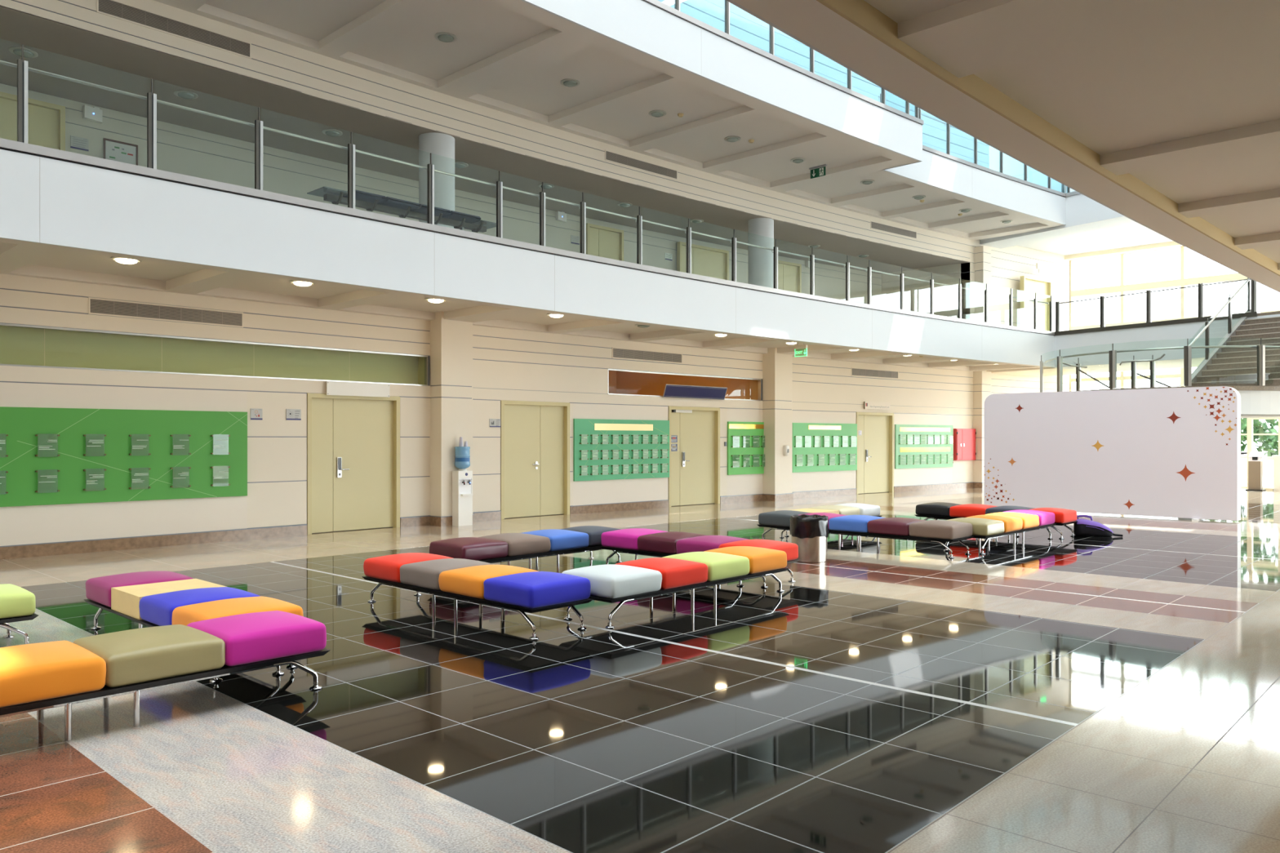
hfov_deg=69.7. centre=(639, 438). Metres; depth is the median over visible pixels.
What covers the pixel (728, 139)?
diffuser
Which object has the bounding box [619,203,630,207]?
diffuser
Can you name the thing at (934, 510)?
bench
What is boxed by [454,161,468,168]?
ceiling light
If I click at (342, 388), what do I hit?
door sign
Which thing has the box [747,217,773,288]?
column
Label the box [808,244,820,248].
ceiling light
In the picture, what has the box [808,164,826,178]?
exit sign
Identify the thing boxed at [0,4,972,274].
wall
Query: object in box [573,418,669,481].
display board
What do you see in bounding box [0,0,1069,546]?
wall
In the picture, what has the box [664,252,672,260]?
wall sign
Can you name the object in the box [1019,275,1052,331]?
door
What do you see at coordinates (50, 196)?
fascia
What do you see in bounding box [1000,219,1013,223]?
ceiling light
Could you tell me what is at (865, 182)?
diffuser
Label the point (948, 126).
glass balustrade
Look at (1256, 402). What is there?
floor
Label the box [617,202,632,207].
ceiling light
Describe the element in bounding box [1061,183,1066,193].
bridge railing
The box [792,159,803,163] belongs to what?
diffuser
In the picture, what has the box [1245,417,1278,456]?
tree
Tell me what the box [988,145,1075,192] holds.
window
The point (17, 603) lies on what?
bench
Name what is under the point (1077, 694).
floor
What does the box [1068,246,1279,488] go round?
window
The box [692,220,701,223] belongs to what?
diffuser
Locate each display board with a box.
[0,406,247,506]
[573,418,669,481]
[727,421,764,475]
[792,422,857,472]
[894,424,953,468]
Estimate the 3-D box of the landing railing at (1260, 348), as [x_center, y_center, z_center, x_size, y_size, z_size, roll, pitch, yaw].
[11.905,-1.640,21.139,5.737,1.020,2.348,0,0,38]
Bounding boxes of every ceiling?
[0,238,1050,371]
[154,0,1064,240]
[726,0,1279,292]
[1017,222,1183,260]
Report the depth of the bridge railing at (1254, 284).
24.69 m
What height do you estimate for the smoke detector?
0.052 m
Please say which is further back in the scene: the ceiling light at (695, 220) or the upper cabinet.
the upper cabinet
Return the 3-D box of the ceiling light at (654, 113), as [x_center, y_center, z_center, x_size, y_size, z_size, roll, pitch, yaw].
[0.339,-6.272,17.804,0.350,0.055,0.350,0,0,43]
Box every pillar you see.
[430,311,472,516]
[762,347,792,494]
[973,371,991,488]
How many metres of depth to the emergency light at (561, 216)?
22.12 m
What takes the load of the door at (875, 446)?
in the wall at (508, 364)
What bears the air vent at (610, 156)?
in the wall at (508, 364)
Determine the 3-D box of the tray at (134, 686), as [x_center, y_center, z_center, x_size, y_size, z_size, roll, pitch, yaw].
[-2.968,1.309,4.945,0.644,0.030,2.462,0,0,43]
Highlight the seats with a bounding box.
[306,186,496,232]
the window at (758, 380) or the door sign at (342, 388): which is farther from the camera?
the window at (758, 380)
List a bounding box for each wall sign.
[70,135,88,151]
[250,408,262,419]
[285,408,301,420]
[488,418,500,426]
[570,235,579,244]
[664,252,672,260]
[671,435,677,442]
[671,444,677,451]
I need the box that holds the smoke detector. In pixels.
[677,112,683,117]
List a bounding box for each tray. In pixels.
[0,648,330,715]
[84,599,159,626]
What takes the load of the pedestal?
on the floor at (1077, 694)
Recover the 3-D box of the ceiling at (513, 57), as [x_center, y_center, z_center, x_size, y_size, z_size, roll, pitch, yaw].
[-1.004,-6.270,16.054,4.130,0.200,34.107,0,0,45]
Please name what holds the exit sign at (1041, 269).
attached to the wall at (508, 364)
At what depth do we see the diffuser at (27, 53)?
12.95 m
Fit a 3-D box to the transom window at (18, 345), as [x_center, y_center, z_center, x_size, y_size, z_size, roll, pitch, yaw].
[-8.410,-1.195,11.550,0.322,0.650,13.300,0,0,43]
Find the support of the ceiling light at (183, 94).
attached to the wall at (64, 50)
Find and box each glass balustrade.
[0,44,1053,331]
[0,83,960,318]
[674,0,919,118]
[877,93,1070,192]
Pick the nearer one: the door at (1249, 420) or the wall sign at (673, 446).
the wall sign at (673, 446)
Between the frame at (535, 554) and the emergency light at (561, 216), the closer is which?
the frame at (535, 554)
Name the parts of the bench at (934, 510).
rail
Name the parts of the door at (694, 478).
handle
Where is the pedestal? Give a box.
[1271,455,1279,491]
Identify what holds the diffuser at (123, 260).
attached to the ceiling light at (123, 260)
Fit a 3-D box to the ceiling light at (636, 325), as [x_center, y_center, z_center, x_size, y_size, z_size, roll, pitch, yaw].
[0.070,-2.188,17.920,0.350,0.055,0.350,0,0,43]
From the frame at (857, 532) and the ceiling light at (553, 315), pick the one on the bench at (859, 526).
the frame at (857, 532)
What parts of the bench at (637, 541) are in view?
rail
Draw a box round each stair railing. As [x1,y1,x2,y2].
[1062,357,1109,391]
[1119,353,1171,387]
[1187,277,1251,359]
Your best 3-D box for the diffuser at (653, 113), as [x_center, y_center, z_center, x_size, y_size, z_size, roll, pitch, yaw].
[0.339,-6.266,17.804,0.240,0.041,0.240,0,0,43]
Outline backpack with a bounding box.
[1073,514,1123,537]
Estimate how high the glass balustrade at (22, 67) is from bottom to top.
1.070 m
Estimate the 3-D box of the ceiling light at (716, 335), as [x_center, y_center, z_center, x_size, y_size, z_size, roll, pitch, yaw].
[1.716,-2.188,19.474,0.350,0.055,0.350,0,0,43]
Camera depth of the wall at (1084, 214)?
26.40 m
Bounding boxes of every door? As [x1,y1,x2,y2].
[0,91,65,151]
[306,393,399,534]
[500,400,569,519]
[586,222,623,261]
[668,406,719,506]
[676,241,728,279]
[777,260,801,293]
[856,412,893,494]
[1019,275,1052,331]
[1246,417,1279,490]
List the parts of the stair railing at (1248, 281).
post, post, post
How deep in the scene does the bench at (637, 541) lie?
10.32 m
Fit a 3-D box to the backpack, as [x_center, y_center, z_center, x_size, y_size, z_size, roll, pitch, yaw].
[7.171,1.366,14.399,0.689,0.328,0.412,0,0,25]
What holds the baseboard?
attached to the wall at (508, 364)
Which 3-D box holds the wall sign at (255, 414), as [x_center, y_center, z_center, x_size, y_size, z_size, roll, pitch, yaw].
[-5.842,-0.370,14.008,0.014,0.170,0.180,0,0,43]
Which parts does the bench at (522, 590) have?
post, rail, post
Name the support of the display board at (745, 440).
attached to the wall at (508, 364)
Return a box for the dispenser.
[782,444,789,456]
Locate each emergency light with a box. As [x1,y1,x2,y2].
[83,104,102,123]
[555,211,566,222]
[805,260,809,268]
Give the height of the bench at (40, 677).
0.446 m
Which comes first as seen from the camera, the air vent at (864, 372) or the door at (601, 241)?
the door at (601, 241)
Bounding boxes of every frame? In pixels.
[361,576,593,613]
[476,545,602,562]
[588,567,789,603]
[600,546,799,564]
[757,524,973,542]
[915,514,1077,525]
[970,523,1056,538]
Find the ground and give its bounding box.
[1240,452,1273,475]
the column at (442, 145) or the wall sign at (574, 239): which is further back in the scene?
the wall sign at (574, 239)
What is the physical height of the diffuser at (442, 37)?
0.041 m
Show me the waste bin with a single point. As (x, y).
(810, 533)
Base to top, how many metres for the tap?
0.083 m
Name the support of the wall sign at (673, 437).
attached to the door at (694, 478)
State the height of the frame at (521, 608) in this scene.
0.030 m
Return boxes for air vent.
[88,297,243,327]
[96,0,251,58]
[604,149,677,179]
[612,346,682,364]
[851,367,898,378]
[870,220,916,239]
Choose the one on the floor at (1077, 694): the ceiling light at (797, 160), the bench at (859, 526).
the bench at (859, 526)
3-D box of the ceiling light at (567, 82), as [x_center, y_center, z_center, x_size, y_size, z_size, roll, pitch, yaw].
[-1.236,-6.272,16.265,0.350,0.055,0.350,0,0,43]
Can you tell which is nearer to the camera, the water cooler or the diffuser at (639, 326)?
the water cooler
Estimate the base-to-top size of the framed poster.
0.780 m
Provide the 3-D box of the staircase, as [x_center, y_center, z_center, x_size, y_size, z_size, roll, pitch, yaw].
[15.051,-2.100,20.771,3.727,2.260,3.500,0,0,-35]
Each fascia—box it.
[0,137,1054,367]
[521,0,1066,224]
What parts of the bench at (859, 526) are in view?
post, rail, post, post, post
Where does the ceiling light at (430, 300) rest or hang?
attached to the ceiling at (20, 258)
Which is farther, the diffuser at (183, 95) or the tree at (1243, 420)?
the tree at (1243, 420)
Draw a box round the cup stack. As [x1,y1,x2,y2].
[458,436,462,446]
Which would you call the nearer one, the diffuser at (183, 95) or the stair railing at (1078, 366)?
the diffuser at (183, 95)
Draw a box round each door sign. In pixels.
[326,381,390,397]
[662,383,727,399]
[863,401,890,409]
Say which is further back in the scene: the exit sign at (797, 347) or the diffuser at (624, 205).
the diffuser at (624, 205)
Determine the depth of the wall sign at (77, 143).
14.92 m
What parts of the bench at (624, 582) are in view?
post, rail, post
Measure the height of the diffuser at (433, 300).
0.041 m
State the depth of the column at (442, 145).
16.47 m
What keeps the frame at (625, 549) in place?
on the bench at (637, 541)
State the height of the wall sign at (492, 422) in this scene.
0.155 m
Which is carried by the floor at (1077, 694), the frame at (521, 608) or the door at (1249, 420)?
the door at (1249, 420)
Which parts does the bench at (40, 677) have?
post, post, post, post, rail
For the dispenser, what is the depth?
22.63 m
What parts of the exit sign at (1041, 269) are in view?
sign plate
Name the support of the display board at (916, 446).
attached to the wall at (508, 364)
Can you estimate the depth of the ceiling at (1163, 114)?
5.68 m
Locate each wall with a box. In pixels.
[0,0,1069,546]
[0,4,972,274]
[608,370,758,399]
[979,191,1137,248]
[986,311,1279,376]
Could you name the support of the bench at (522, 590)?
on the floor at (1077, 694)
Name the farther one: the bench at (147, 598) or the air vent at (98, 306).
the air vent at (98, 306)
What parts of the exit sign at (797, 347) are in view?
sign plate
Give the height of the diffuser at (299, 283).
0.041 m
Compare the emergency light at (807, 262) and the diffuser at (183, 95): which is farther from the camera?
the emergency light at (807, 262)
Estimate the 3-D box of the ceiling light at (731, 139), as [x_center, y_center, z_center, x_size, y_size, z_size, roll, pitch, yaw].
[1.942,-6.272,19.316,0.350,0.055,0.350,0,0,43]
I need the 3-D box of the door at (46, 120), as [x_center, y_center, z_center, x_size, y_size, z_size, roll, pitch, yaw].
[-9.785,-4.180,14.079,0.132,2.220,1.700,0,0,43]
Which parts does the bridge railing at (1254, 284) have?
post, post, post, handrail, post, post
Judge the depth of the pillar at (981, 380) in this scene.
28.50 m
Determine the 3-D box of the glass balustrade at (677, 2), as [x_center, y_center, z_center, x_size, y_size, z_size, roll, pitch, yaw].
[0.650,-7.615,15.295,15.262,1.070,0.353,0,0,-44]
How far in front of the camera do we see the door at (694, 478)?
21.19 m
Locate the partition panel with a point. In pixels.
(1167, 452)
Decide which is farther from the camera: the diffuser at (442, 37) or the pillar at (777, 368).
the pillar at (777, 368)
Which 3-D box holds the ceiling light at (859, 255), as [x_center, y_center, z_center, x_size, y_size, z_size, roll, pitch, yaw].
[6.666,-5.442,27.504,0.350,0.055,0.350,0,0,43]
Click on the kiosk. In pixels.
(1255, 458)
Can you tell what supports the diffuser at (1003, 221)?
attached to the ceiling light at (1005, 221)
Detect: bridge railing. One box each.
[1055,278,1257,331]
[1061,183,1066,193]
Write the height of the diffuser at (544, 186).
0.041 m
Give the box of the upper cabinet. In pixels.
[953,428,976,460]
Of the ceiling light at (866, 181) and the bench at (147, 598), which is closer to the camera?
the bench at (147, 598)
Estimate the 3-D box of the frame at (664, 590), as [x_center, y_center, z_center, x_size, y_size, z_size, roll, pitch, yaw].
[0.397,1.309,8.493,0.644,0.030,2.526,0,0,43]
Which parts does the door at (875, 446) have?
handle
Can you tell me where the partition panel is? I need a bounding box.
[984,386,1240,520]
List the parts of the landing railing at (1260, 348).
post, glass panel, post, post, handrail, post, post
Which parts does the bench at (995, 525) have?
post, rail, post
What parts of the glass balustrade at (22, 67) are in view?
post, post, post, post, post, post, post, post, post, post, post, post, post, post, post, post, post, post, post, post, post, post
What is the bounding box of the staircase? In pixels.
[1191,309,1279,386]
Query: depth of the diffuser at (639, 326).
17.85 m
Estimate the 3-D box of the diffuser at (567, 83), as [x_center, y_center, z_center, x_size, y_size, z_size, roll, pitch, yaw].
[-1.236,-6.266,16.265,0.240,0.041,0.240,0,0,43]
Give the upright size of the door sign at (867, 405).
0.210 m
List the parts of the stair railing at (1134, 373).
post, post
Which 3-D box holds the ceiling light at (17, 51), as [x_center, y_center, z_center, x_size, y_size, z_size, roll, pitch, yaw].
[-8.717,-5.442,13.005,0.350,0.055,0.350,0,0,43]
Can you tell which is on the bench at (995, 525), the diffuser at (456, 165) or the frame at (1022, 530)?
the frame at (1022, 530)
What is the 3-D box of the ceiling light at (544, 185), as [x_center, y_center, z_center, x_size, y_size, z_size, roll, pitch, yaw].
[-2.028,-5.442,19.893,0.350,0.055,0.350,0,0,43]
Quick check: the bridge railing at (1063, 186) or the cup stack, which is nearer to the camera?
the cup stack
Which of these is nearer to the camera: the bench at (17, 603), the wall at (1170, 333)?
the bench at (17, 603)
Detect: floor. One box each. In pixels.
[0,475,1279,852]
[1079,386,1279,417]
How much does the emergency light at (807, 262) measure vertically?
0.240 m
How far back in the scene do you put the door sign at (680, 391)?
20.89 m
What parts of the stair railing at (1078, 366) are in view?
post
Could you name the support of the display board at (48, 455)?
attached to the wall at (508, 364)
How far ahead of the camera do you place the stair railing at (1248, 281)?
22.28 m
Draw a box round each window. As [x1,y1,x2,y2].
[0,325,424,384]
[607,368,761,400]
[657,0,989,168]
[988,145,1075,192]
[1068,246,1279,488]
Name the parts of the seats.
seat, seat, seat, seat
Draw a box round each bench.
[0,583,38,644]
[0,610,330,742]
[84,571,303,683]
[361,552,593,639]
[429,525,622,570]
[562,546,789,628]
[600,528,799,587]
[757,510,973,558]
[784,502,881,536]
[915,502,1077,538]
[943,509,1056,554]
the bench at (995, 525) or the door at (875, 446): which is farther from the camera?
the door at (875, 446)
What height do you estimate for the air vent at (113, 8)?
0.240 m
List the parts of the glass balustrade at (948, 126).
handrail, post, post, post, post, post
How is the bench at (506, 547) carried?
on the floor at (1077, 694)
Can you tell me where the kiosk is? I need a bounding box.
[1244,451,1266,491]
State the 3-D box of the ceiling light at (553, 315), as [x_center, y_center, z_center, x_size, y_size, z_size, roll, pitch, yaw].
[-1.489,-2.188,16.393,0.350,0.055,0.350,0,0,43]
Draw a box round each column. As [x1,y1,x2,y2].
[418,132,454,228]
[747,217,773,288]
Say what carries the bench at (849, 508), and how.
on the floor at (1077, 694)
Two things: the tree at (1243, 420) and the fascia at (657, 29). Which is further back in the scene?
the tree at (1243, 420)
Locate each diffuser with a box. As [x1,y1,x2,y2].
[13,48,33,57]
[115,257,137,264]
[177,92,194,98]
[293,281,311,286]
[325,130,339,136]
[428,298,443,302]
[438,34,453,42]
[454,163,465,168]
[540,184,551,188]
[550,314,563,317]
[563,80,577,86]
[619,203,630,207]
[637,324,649,328]
[651,111,663,116]
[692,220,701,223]
[726,137,737,142]
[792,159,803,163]
[862,180,872,184]
[914,195,924,199]
[1002,220,1010,223]
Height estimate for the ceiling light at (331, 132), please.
0.055 m
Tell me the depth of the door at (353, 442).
15.27 m
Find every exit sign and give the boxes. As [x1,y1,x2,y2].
[794,343,807,356]
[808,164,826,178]
[1035,262,1046,274]
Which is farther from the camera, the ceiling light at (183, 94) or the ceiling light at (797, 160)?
the ceiling light at (797, 160)
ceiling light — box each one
[8,46,38,57]
[110,256,142,264]
[173,89,198,98]
[289,280,315,286]
[322,128,342,136]
[424,297,445,302]
[434,31,457,42]
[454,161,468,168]
[537,183,554,188]
[546,313,565,317]
[560,78,579,86]
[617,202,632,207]
[634,324,650,328]
[648,110,666,116]
[689,218,703,223]
[714,333,727,336]
[724,135,740,142]
[790,157,805,163]
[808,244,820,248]
[857,254,868,257]
[860,179,875,184]
[911,195,925,199]
[959,208,972,212]
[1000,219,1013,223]
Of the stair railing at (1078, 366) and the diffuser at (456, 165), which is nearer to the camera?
the diffuser at (456, 165)
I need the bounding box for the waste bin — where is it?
[789,514,828,562]
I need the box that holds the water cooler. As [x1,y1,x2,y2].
[452,446,473,526]
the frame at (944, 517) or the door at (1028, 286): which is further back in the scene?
the door at (1028, 286)
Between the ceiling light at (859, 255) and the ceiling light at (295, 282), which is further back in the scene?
the ceiling light at (859, 255)
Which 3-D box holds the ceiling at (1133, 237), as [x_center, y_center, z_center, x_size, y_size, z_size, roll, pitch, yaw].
[18.906,-6.295,24.913,18.600,0.250,5.000,0,0,43]
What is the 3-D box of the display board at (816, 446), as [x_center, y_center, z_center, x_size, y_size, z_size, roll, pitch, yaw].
[4.896,0.233,24.202,2.671,1.265,0.081,0,0,-40]
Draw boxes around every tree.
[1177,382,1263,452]
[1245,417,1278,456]
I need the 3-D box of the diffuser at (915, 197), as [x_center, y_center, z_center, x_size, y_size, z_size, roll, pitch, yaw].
[7.275,-6.266,23.979,0.240,0.041,0.240,0,0,43]
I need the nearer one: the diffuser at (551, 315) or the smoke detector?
the diffuser at (551, 315)
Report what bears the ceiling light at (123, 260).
attached to the ceiling at (20, 258)
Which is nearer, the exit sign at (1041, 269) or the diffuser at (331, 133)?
the diffuser at (331, 133)
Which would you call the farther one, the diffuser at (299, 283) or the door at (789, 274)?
the door at (789, 274)
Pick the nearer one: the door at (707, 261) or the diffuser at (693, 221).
the diffuser at (693, 221)
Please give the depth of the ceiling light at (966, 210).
25.28 m
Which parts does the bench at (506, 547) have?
post, post, rail, post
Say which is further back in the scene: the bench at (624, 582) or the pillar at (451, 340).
the pillar at (451, 340)
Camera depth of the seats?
13.86 m
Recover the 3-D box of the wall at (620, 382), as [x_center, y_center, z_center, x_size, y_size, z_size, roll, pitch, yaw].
[-0.784,-1.320,22.635,5.424,2.700,5.300,0,0,43]
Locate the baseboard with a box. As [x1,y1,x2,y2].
[0,482,973,559]
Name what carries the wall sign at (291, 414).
attached to the wall at (508, 364)
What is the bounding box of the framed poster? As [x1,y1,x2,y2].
[103,137,137,165]
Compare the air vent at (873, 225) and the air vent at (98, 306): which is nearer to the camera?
the air vent at (98, 306)
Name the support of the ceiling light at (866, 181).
attached to the ceiling at (513, 57)
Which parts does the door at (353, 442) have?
handle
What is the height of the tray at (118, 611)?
0.030 m
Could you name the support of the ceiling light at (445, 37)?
attached to the ceiling at (513, 57)
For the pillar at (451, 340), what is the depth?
16.18 m
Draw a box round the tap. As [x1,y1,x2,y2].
[462,480,471,484]
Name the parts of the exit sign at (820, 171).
sign plate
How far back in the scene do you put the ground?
50.54 m
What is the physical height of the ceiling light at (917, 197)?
0.055 m
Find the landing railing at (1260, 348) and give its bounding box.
[1040,337,1279,392]
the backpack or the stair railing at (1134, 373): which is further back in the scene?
the stair railing at (1134, 373)
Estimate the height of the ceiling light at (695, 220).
0.055 m
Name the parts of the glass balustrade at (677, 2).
post, post, post, post, post, post, post, post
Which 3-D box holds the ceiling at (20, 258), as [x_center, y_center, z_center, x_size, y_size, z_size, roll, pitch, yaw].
[-1.397,-2.178,16.275,33.925,0.185,3.301,0,0,-44]
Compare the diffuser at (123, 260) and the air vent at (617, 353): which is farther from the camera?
the air vent at (617, 353)
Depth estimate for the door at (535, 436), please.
18.01 m
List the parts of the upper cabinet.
door, door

